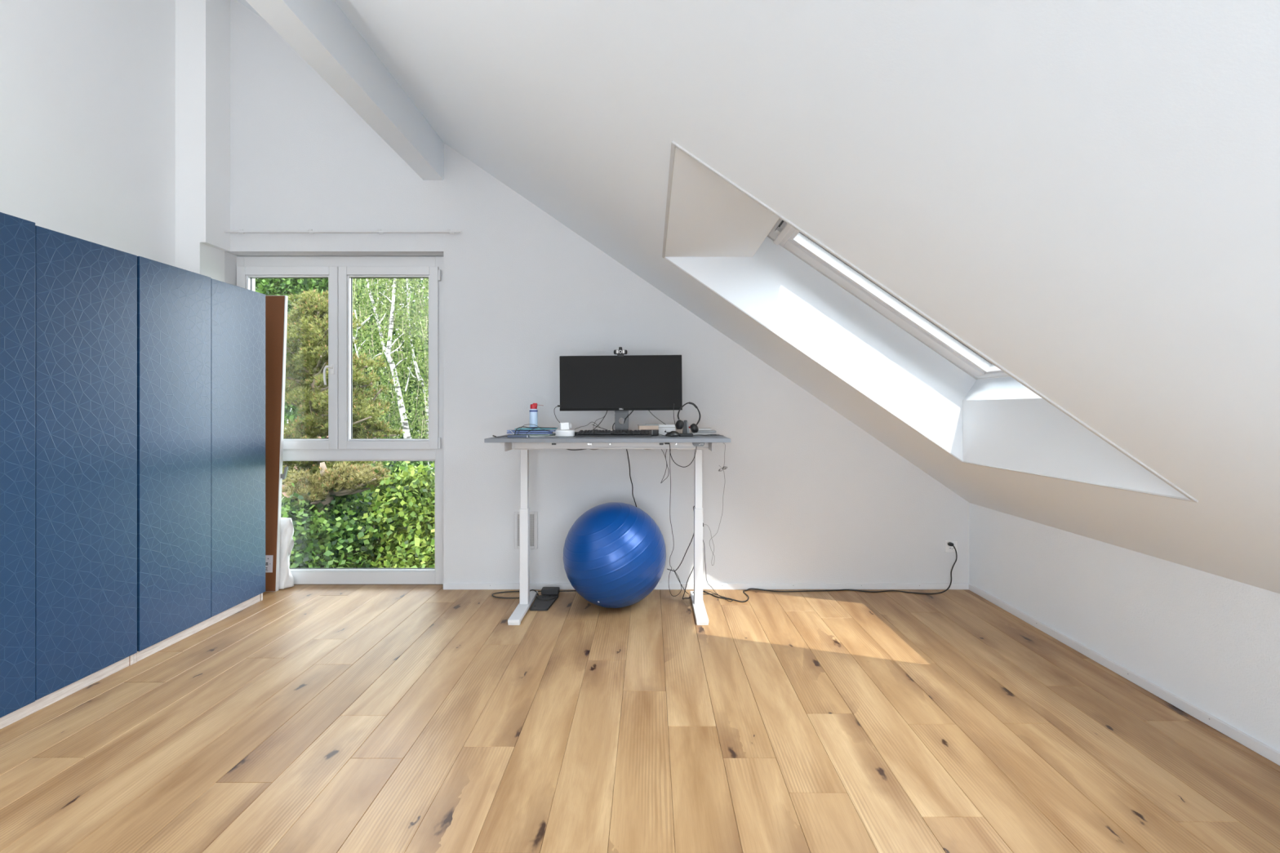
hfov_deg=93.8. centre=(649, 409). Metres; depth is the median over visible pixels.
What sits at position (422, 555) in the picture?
leafy bush
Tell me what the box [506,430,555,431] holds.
folder
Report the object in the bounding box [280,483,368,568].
leafy bush
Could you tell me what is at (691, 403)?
cushion
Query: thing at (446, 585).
baseboard
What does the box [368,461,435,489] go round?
leafy bush
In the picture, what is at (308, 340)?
pine tree
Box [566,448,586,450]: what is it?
cable
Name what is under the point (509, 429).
document
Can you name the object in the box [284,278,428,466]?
deciduous tree
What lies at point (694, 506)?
cable
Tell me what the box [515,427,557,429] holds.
folder
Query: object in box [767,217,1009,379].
window
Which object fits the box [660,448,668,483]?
cable
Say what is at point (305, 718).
floor
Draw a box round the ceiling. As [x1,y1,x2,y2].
[236,0,1279,593]
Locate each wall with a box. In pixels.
[0,0,175,266]
[224,0,968,582]
[968,502,1279,752]
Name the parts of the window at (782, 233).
pane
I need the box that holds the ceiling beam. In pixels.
[245,0,444,180]
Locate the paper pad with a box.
[690,431,715,435]
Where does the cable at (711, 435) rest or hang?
hanging from the desk
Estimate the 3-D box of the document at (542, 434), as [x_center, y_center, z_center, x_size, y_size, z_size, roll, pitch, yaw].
[-0.705,0.157,3.745,0.240,0.008,0.200,0,0,11]
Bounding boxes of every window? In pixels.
[236,256,443,584]
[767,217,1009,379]
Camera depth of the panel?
4.14 m
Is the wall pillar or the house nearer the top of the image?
the wall pillar
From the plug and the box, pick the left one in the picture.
the plug
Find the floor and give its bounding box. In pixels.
[0,584,1279,852]
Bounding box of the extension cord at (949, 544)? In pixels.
[702,542,957,602]
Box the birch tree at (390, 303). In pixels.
[352,278,432,471]
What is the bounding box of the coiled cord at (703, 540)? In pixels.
[702,539,732,601]
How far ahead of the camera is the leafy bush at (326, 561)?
7.85 m
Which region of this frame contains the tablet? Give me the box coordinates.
[691,430,715,432]
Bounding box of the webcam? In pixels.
[613,346,627,356]
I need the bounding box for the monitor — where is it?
[559,355,682,431]
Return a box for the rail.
[224,229,461,234]
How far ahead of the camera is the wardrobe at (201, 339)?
3.29 m
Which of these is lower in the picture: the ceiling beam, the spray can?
the spray can
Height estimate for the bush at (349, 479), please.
3.917 m
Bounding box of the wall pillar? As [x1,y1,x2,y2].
[175,0,230,282]
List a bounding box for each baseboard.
[443,582,969,589]
[968,583,1279,765]
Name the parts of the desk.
arm, leg, mounting plate, mounting plate, leg, arm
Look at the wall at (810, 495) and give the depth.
4.14 m
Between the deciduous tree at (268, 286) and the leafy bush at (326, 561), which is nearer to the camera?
the leafy bush at (326, 561)
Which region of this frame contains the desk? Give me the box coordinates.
[484,434,730,625]
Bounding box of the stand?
[679,420,693,436]
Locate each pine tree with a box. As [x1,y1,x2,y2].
[282,288,395,485]
[352,383,404,438]
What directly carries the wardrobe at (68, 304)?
on the floor
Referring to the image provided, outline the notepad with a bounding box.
[637,423,658,430]
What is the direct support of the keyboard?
on the desk
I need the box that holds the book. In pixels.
[688,427,711,431]
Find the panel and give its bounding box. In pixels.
[265,295,288,591]
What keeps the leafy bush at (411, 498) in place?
on the ground
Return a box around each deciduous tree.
[255,278,401,438]
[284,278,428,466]
[362,279,435,479]
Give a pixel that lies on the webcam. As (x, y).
(620, 353)
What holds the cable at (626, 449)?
hanging from the desk
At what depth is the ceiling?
1.45 m
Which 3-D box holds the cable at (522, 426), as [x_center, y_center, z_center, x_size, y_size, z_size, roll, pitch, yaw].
[-0.696,0.130,3.621,0.256,0.051,0.037,0,0,-28]
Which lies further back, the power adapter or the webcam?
the power adapter
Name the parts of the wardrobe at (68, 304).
door, door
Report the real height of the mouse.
0.036 m
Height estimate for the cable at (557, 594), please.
0.027 m
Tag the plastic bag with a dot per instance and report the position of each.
(286, 578)
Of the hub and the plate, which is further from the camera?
the plate
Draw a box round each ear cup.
[675,419,684,429]
[689,423,698,433]
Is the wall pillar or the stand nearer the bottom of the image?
the stand
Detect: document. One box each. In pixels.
[509,429,548,430]
[512,433,555,435]
[529,435,555,436]
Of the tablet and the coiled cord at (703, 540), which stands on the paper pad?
the tablet
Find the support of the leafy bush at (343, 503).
on the ground
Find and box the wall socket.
[945,540,957,552]
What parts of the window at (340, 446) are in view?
sash, handle, sash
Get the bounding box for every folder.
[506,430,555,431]
[506,431,552,434]
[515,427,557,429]
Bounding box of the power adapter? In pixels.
[491,586,576,598]
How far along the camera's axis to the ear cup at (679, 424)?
3.66 m
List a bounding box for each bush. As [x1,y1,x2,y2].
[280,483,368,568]
[281,461,395,515]
[287,484,375,541]
[288,535,384,568]
[312,496,409,568]
[355,461,435,562]
[360,524,435,568]
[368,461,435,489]
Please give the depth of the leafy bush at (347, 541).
8.15 m
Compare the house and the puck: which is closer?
the puck
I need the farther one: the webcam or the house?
the house
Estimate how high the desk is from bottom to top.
1.078 m
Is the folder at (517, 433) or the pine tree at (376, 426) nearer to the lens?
the folder at (517, 433)
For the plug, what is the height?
0.046 m
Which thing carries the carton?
on the desk
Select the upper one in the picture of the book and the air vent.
the book
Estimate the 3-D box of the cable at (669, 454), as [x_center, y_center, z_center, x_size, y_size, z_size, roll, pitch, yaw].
[0.167,0.737,3.891,0.086,0.989,0.145,0,0,0]
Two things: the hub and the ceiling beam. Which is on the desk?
the hub
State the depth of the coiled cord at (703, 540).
3.82 m
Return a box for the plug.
[559,422,572,430]
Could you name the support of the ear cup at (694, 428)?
on the headset
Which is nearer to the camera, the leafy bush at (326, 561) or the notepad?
the notepad
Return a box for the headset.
[673,401,700,433]
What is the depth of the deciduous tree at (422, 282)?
18.15 m
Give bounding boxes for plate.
[529,595,558,610]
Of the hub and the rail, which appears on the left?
the rail
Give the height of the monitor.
0.508 m
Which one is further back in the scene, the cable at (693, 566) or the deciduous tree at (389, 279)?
the deciduous tree at (389, 279)
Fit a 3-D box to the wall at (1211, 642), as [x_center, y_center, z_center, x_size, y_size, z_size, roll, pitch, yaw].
[2.360,0.872,0.770,0.300,0.748,6.740,0,0,0]
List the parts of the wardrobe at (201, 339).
door, door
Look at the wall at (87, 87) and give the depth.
3.33 m
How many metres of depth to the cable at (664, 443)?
3.51 m
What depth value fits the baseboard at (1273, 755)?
2.63 m
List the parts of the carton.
lid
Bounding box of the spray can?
[528,403,542,428]
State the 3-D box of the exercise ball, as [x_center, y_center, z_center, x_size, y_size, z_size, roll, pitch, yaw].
[-0.222,0.921,3.800,0.650,0.652,0.651,0,0,33]
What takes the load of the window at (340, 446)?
in the wall at (810, 495)
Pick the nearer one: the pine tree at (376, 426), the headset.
the headset
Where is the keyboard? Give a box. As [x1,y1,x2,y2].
[576,430,651,437]
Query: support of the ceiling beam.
attached to the ceiling
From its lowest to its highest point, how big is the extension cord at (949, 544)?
0.333 m
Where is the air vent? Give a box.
[514,511,537,549]
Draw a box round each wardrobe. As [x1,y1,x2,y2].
[0,212,137,729]
[133,256,265,663]
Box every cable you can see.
[514,426,555,435]
[536,594,558,600]
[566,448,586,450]
[626,448,636,506]
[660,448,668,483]
[664,443,697,467]
[666,506,694,571]
[668,453,681,596]
[682,566,693,599]
[706,435,725,565]
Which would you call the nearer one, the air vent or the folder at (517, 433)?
the folder at (517, 433)
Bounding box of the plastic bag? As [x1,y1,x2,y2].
[278,517,293,589]
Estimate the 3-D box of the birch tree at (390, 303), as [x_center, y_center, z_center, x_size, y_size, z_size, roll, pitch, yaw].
[-5.888,-0.242,14.050,4.438,9.782,2.965,0,0,3]
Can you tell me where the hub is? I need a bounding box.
[493,435,529,437]
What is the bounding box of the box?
[645,430,658,435]
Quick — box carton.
[658,424,675,435]
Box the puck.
[555,429,574,436]
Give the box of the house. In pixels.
[281,434,391,500]
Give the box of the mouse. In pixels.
[653,431,679,436]
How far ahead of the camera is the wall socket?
4.13 m
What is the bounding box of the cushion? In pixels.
[688,401,697,408]
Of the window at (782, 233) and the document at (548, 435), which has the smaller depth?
the window at (782, 233)
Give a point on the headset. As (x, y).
(679, 424)
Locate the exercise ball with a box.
[563,502,666,608]
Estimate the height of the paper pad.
0.016 m

